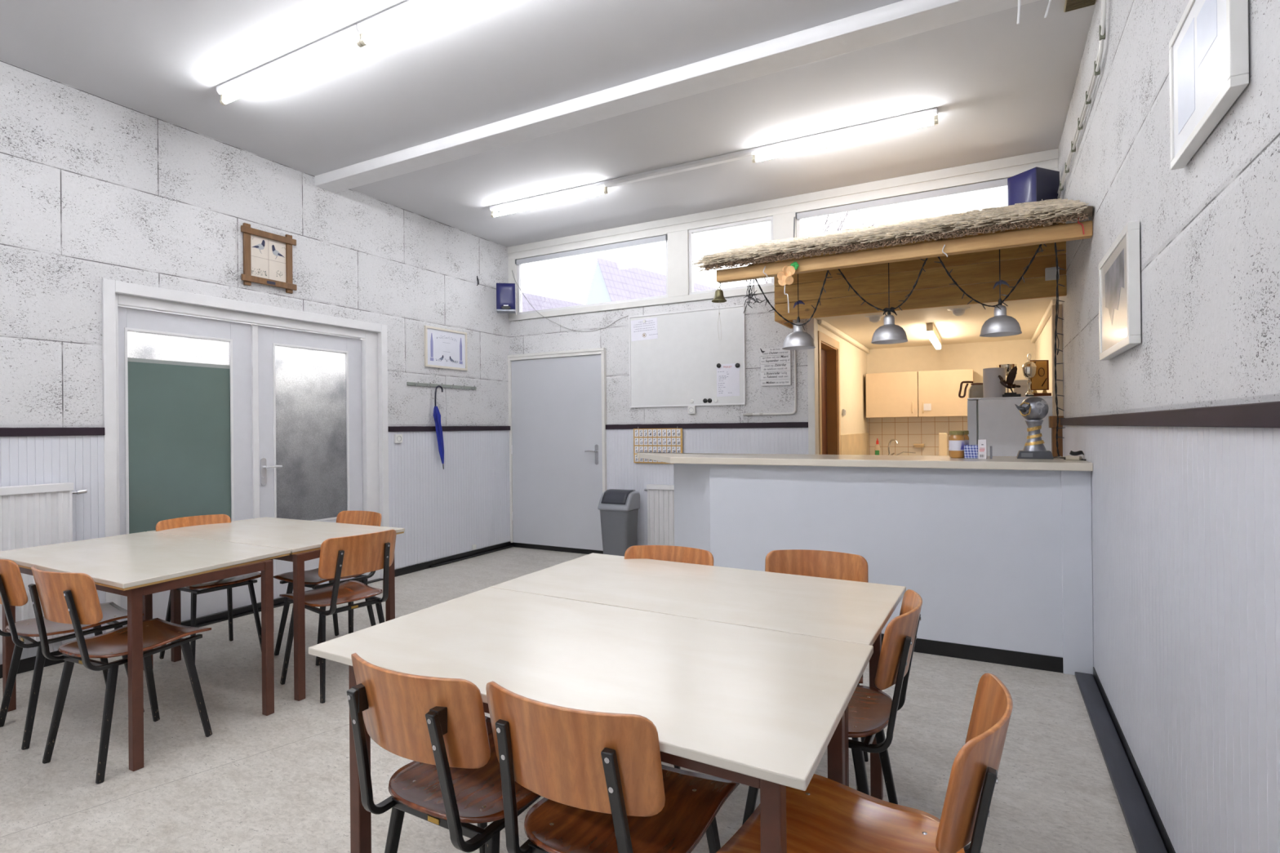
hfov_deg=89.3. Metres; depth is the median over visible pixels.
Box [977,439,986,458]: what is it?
carton
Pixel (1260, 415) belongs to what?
trim
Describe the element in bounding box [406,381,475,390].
hook rack
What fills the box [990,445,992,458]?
box
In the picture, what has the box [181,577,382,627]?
trim
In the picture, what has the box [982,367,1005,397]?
paper roll
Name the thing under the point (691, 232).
window
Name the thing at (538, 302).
house
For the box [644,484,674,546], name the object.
radiator
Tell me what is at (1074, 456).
cable bundle
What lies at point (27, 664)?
baseboard
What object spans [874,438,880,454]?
dish soap bottle
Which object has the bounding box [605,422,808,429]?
trim
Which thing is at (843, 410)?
wall socket
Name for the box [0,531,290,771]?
table
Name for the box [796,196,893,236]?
window
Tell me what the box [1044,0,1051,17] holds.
hanging cord
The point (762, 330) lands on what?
wall
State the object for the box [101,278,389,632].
trim
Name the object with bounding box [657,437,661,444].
number tag
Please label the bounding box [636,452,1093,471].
countertop
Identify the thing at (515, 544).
baseboard
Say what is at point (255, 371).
door frame
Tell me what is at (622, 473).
wall paneling
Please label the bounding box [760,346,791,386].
sign
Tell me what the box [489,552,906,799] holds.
table
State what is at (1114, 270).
picture
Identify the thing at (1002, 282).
ribbon bow
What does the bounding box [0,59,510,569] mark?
wall
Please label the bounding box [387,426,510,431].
trim
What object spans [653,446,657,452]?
number tag
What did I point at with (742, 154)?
batten
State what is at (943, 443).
cutting board
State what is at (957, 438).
jar
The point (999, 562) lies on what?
bar counter
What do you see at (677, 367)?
whiteboard
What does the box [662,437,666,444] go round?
number tag
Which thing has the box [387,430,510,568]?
wall paneling
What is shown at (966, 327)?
ceiling
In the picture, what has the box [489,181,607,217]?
fluorescent light
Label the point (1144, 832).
baseboard
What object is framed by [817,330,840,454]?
door
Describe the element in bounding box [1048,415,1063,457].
trim
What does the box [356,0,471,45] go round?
fluorescent light
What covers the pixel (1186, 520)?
wall paneling
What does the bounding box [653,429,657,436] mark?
number tag
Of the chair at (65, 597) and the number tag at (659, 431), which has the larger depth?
the number tag at (659, 431)
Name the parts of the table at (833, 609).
leg, leg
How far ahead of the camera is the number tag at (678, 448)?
6.31 m
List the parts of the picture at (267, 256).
name plate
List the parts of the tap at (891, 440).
spout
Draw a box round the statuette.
[998,365,1021,397]
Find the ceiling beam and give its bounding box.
[314,0,1039,192]
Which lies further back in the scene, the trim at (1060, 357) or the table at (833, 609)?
the trim at (1060, 357)
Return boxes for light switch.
[1044,266,1059,280]
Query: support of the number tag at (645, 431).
attached to the board at (681, 429)
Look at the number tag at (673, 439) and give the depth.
6.34 m
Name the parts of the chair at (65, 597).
frame, leg, backrest, leg, frame, seat, leg, leg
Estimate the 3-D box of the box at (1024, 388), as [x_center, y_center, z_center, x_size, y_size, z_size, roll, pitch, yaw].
[3.271,-0.319,5.541,0.144,0.155,0.144,-1,0,28]
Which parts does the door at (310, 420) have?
handle, pane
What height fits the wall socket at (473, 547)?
0.050 m
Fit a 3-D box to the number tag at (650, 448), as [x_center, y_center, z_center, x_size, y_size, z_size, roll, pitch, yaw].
[0.102,0.233,6.462,0.043,0.072,0.007,-1,0,28]
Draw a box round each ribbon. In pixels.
[783,284,789,312]
[1077,217,1084,234]
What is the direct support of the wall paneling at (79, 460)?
attached to the wall at (93, 188)
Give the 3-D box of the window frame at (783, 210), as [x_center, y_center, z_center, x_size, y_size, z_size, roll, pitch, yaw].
[0.847,-1.639,6.142,5.254,0.835,0.122,-1,0,28]
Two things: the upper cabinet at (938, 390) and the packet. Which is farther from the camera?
the upper cabinet at (938, 390)
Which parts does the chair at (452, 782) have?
frame, leg, backrest, brass plate, seat, leg, frame, leg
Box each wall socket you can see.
[394,434,402,443]
[471,544,475,550]
[688,405,695,413]
[842,408,845,415]
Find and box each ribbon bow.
[793,300,804,308]
[883,306,897,315]
[992,280,1008,288]
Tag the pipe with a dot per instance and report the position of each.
(794, 351)
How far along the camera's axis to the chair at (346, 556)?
3.31 m
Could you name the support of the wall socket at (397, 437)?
attached to the wall paneling at (461, 505)
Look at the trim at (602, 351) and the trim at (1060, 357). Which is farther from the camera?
the trim at (602, 351)
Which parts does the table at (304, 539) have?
leg, leg, leg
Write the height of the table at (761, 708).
0.750 m
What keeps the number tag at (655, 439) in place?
attached to the board at (681, 429)
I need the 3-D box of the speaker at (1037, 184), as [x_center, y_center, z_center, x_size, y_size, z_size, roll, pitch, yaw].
[2.849,-1.667,4.710,0.266,0.330,0.230,-1,0,-22]
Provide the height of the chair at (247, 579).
0.810 m
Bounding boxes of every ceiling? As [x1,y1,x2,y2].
[0,0,1096,247]
[822,299,1051,349]
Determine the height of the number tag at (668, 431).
0.072 m
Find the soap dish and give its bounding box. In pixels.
[913,444,924,447]
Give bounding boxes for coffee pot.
[958,381,983,398]
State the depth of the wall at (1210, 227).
1.96 m
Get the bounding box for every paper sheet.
[631,317,657,341]
[716,363,739,396]
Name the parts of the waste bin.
bin lid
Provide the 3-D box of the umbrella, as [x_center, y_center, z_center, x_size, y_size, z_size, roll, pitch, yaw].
[-1.958,0.009,6.308,0.061,0.820,0.120,-1,0,28]
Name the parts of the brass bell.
pull cord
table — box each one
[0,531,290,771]
[146,516,404,701]
[308,586,873,852]
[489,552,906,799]
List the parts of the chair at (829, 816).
seat, frame, backrest, frame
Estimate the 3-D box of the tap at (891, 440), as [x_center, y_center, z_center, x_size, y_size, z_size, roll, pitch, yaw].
[3.149,0.280,7.845,0.097,0.258,0.334,0,0,-43]
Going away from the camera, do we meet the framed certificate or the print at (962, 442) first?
the print at (962, 442)
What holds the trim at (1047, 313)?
attached to the wall at (853, 360)
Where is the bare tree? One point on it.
(847, 212)
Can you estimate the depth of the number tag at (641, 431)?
6.51 m
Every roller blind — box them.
[515,232,667,264]
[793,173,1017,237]
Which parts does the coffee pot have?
handle, lid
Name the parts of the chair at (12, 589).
frame, leg, backrest, leg, frame, seat, leg, leg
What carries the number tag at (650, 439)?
attached to the board at (681, 429)
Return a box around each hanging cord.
[1016,0,1021,24]
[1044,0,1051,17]
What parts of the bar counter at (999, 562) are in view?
panel, post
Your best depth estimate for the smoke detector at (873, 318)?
5.65 m
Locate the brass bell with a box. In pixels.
[711,282,726,340]
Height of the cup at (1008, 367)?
0.284 m
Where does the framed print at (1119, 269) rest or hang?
attached to the wall at (1210, 227)
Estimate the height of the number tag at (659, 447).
0.072 m
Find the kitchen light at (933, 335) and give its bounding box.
[926,323,941,349]
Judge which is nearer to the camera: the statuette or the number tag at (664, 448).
the statuette
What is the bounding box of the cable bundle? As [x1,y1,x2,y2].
[1053,450,1086,460]
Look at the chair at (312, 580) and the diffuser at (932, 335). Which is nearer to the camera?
the chair at (312, 580)
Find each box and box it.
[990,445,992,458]
[1013,379,1032,396]
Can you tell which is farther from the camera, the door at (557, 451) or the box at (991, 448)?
the door at (557, 451)
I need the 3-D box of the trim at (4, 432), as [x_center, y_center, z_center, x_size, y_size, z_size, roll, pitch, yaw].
[-4.484,0.037,1.690,0.028,0.048,5.143,-1,0,28]
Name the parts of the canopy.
cord, pendant lamp, lamp shade, cord, pendant lamp, lamp shade, thatched canopy, cord, pendant lamp, lamp shade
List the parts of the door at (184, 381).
pane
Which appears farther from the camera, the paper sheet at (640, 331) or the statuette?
the paper sheet at (640, 331)
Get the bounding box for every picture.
[240,222,297,293]
[1105,248,1124,324]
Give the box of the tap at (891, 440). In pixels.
[888,439,915,455]
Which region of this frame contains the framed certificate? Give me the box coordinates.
[424,325,467,370]
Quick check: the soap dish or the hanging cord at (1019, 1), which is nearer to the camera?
the hanging cord at (1019, 1)
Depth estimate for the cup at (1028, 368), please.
5.24 m
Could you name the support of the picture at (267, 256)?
attached to the wall at (93, 188)
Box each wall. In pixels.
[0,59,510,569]
[509,276,1042,424]
[817,324,868,454]
[866,338,1035,392]
[1035,0,1279,417]
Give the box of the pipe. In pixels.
[742,350,796,416]
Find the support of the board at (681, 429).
hanging from the wall at (762, 330)
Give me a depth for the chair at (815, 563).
2.70 m
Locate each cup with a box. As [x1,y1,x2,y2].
[996,364,1017,392]
[1021,353,1036,396]
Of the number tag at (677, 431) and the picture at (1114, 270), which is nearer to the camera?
the picture at (1114, 270)
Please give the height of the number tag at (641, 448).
0.072 m
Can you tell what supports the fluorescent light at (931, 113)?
attached to the ceiling at (999, 87)
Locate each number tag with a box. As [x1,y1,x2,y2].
[634,429,638,436]
[635,437,638,444]
[635,446,638,453]
[639,429,643,436]
[639,437,643,444]
[639,446,643,452]
[643,429,647,436]
[644,437,647,444]
[648,429,652,436]
[648,437,652,444]
[648,446,652,452]
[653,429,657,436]
[653,437,657,444]
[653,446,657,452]
[657,429,661,436]
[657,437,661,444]
[657,446,661,453]
[662,429,666,436]
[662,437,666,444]
[662,446,666,453]
[666,429,671,436]
[666,437,671,444]
[666,446,671,453]
[671,429,675,436]
[671,437,675,444]
[671,446,675,453]
[675,429,680,436]
[676,437,680,444]
[676,446,680,453]
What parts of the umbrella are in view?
handle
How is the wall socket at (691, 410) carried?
attached to the wall at (762, 330)
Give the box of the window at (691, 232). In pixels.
[688,216,773,294]
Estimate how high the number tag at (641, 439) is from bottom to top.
0.072 m
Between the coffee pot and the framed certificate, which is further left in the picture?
the framed certificate
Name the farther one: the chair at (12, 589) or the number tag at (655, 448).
the number tag at (655, 448)
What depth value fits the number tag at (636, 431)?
6.54 m
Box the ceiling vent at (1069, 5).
[1063,0,1096,12]
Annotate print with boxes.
[960,441,964,449]
[1098,220,1141,360]
[1168,0,1248,169]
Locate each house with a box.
[521,292,583,311]
[585,257,716,304]
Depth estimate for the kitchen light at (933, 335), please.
6.42 m
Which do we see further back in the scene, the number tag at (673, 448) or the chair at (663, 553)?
the number tag at (673, 448)
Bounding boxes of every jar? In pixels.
[948,431,964,457]
[960,430,968,444]
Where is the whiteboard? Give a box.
[628,304,746,408]
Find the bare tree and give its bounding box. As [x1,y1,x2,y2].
[743,204,906,283]
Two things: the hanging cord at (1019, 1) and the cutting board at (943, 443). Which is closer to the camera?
the hanging cord at (1019, 1)
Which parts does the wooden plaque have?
gold plate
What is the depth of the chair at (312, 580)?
3.96 m
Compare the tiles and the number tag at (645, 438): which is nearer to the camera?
the number tag at (645, 438)
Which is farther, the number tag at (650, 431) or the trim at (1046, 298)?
the number tag at (650, 431)
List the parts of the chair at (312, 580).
leg, seat, leg, leg, frame, backrest, leg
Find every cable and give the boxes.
[511,270,627,331]
[1056,289,1058,355]
[1057,0,1106,198]
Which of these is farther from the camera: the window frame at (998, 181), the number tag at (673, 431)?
the number tag at (673, 431)
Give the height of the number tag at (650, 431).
0.072 m
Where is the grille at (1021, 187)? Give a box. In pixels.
[1007,167,1035,205]
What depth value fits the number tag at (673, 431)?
6.34 m
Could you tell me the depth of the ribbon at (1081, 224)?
3.33 m
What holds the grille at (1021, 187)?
attached to the speaker at (1037, 184)
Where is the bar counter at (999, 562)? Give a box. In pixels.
[673,463,1093,675]
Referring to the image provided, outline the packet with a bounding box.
[964,444,977,458]
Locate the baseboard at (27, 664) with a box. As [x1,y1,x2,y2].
[0,542,513,678]
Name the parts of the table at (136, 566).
leg, leg, leg, leg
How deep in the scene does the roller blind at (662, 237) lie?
6.80 m
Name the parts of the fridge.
door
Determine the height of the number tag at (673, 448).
0.072 m
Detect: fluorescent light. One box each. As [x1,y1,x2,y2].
[216,23,364,105]
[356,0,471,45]
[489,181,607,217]
[751,107,937,163]
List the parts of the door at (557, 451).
handle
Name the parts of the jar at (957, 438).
lid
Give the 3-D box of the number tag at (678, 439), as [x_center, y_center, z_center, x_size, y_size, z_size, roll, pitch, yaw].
[0.374,0.146,6.316,0.043,0.072,0.007,-1,0,28]
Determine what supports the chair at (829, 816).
on the floor
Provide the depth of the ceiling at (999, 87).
3.93 m
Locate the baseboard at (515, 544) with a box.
[511,542,603,554]
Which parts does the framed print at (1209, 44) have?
frame rail, frame rail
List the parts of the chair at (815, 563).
backrest, leg, seat, leg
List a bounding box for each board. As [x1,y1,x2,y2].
[633,426,682,463]
[938,432,947,455]
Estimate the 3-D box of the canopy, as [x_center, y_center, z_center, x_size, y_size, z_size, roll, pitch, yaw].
[1.752,-0.686,4.569,2.183,1.751,1.821,-1,0,28]
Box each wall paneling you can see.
[0,435,105,664]
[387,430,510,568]
[606,427,808,545]
[1062,425,1279,852]
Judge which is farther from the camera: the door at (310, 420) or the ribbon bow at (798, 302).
the door at (310, 420)
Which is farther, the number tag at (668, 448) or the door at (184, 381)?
the number tag at (668, 448)
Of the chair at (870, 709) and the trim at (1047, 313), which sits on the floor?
the chair at (870, 709)
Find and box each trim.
[0,427,105,436]
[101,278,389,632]
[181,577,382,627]
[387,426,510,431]
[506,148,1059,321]
[507,347,606,542]
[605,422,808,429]
[807,318,818,454]
[814,296,1056,319]
[817,298,1056,353]
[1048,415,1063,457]
[1051,304,1063,416]
[1060,401,1279,427]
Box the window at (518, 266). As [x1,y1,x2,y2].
[516,237,667,314]
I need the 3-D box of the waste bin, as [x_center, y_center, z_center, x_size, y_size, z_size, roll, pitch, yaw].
[-0.204,0.985,6.375,0.344,0.720,0.270,-1,0,28]
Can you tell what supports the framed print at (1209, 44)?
attached to the wall at (1210, 227)
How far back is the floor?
2.61 m
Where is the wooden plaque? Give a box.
[1030,360,1051,396]
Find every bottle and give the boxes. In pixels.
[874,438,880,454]
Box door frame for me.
[250,324,260,603]
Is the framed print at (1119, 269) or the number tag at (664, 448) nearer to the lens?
the framed print at (1119, 269)
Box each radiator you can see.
[0,482,87,653]
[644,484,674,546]
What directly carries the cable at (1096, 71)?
attached to the wall at (1210, 227)
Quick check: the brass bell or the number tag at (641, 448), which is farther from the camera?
the number tag at (641, 448)
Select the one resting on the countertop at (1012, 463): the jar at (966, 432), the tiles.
the jar at (966, 432)
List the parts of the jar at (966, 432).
lid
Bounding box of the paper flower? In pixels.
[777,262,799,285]
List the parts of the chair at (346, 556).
leg, frame, leg, seat, leg, backrest, frame, leg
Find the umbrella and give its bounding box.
[433,385,444,469]
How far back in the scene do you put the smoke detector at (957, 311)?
5.35 m
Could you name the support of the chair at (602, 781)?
on the floor
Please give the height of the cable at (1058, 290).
0.503 m
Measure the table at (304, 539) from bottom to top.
0.750 m
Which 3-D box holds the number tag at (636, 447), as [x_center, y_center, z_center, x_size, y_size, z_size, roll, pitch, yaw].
[-0.034,0.235,6.535,0.043,0.072,0.007,-1,0,28]
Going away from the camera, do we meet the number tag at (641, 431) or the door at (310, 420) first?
the door at (310, 420)
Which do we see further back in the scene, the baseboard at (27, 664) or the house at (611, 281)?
the house at (611, 281)
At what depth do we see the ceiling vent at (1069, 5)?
3.15 m
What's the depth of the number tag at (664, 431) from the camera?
6.39 m
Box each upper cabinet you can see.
[865,371,918,417]
[917,368,973,417]
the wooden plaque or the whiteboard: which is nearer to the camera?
the wooden plaque
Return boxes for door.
[117,306,253,626]
[257,324,363,602]
[511,354,603,551]
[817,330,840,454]
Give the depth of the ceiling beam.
3.73 m
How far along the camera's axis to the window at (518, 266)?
6.96 m
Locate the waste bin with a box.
[597,488,639,556]
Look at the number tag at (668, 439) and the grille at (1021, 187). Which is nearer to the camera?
the grille at (1021, 187)
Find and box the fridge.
[967,395,1052,456]
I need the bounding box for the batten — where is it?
[604,148,752,187]
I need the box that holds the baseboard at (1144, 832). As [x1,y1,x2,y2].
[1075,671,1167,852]
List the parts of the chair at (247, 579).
leg, frame, leg, backrest, seat, leg, frame, leg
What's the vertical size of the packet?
0.084 m
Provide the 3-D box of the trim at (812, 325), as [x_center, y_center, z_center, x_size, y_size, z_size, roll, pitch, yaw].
[1.554,0.183,5.796,0.061,2.286,0.144,-1,0,28]
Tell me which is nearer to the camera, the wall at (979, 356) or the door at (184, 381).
the door at (184, 381)
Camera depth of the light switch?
4.43 m
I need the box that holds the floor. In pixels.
[0,546,1136,852]
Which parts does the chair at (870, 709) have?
leg, leg, seat, frame, leg, backrest, frame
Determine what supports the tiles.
attached to the wall at (979, 356)
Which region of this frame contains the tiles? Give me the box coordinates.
[867,416,967,455]
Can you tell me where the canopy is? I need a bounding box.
[692,197,1093,456]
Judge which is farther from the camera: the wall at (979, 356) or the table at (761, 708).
the wall at (979, 356)
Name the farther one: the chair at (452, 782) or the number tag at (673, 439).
the number tag at (673, 439)
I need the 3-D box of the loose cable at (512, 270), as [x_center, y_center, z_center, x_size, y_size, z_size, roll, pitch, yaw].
[-0.782,-1.385,6.958,1.483,0.766,0.024,-1,0,27]
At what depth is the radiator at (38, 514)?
3.61 m
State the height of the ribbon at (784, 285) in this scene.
0.261 m
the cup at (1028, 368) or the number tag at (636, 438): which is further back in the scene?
the number tag at (636, 438)
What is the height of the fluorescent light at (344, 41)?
0.094 m
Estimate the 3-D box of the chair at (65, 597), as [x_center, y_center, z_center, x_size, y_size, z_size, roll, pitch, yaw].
[-2.164,0.954,2.694,0.410,0.810,0.513,-1,0,24]
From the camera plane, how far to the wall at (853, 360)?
7.34 m
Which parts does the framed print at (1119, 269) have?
frame rail, frame rail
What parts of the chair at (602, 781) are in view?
frame, backrest, frame, seat, leg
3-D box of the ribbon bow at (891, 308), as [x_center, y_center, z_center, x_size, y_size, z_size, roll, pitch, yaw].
[1.592,-0.731,4.128,0.085,0.056,0.023,-1,0,28]
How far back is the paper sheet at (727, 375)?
6.11 m
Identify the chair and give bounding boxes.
[0,559,144,750]
[27,565,212,783]
[155,514,261,662]
[273,511,381,666]
[279,528,395,703]
[346,653,541,852]
[485,680,739,852]
[624,545,713,768]
[715,673,1013,852]
[742,589,922,825]
[748,549,868,791]
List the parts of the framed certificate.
frame rail, frame rail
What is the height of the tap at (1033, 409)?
0.365 m
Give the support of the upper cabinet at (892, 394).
attached to the wall at (979, 356)
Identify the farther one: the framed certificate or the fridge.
the framed certificate
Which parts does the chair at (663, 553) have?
backrest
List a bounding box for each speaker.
[496,283,515,313]
[1007,166,1059,205]
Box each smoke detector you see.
[864,314,884,322]
[947,306,969,315]
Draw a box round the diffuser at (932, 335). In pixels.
[927,331,941,349]
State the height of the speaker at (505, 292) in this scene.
0.312 m

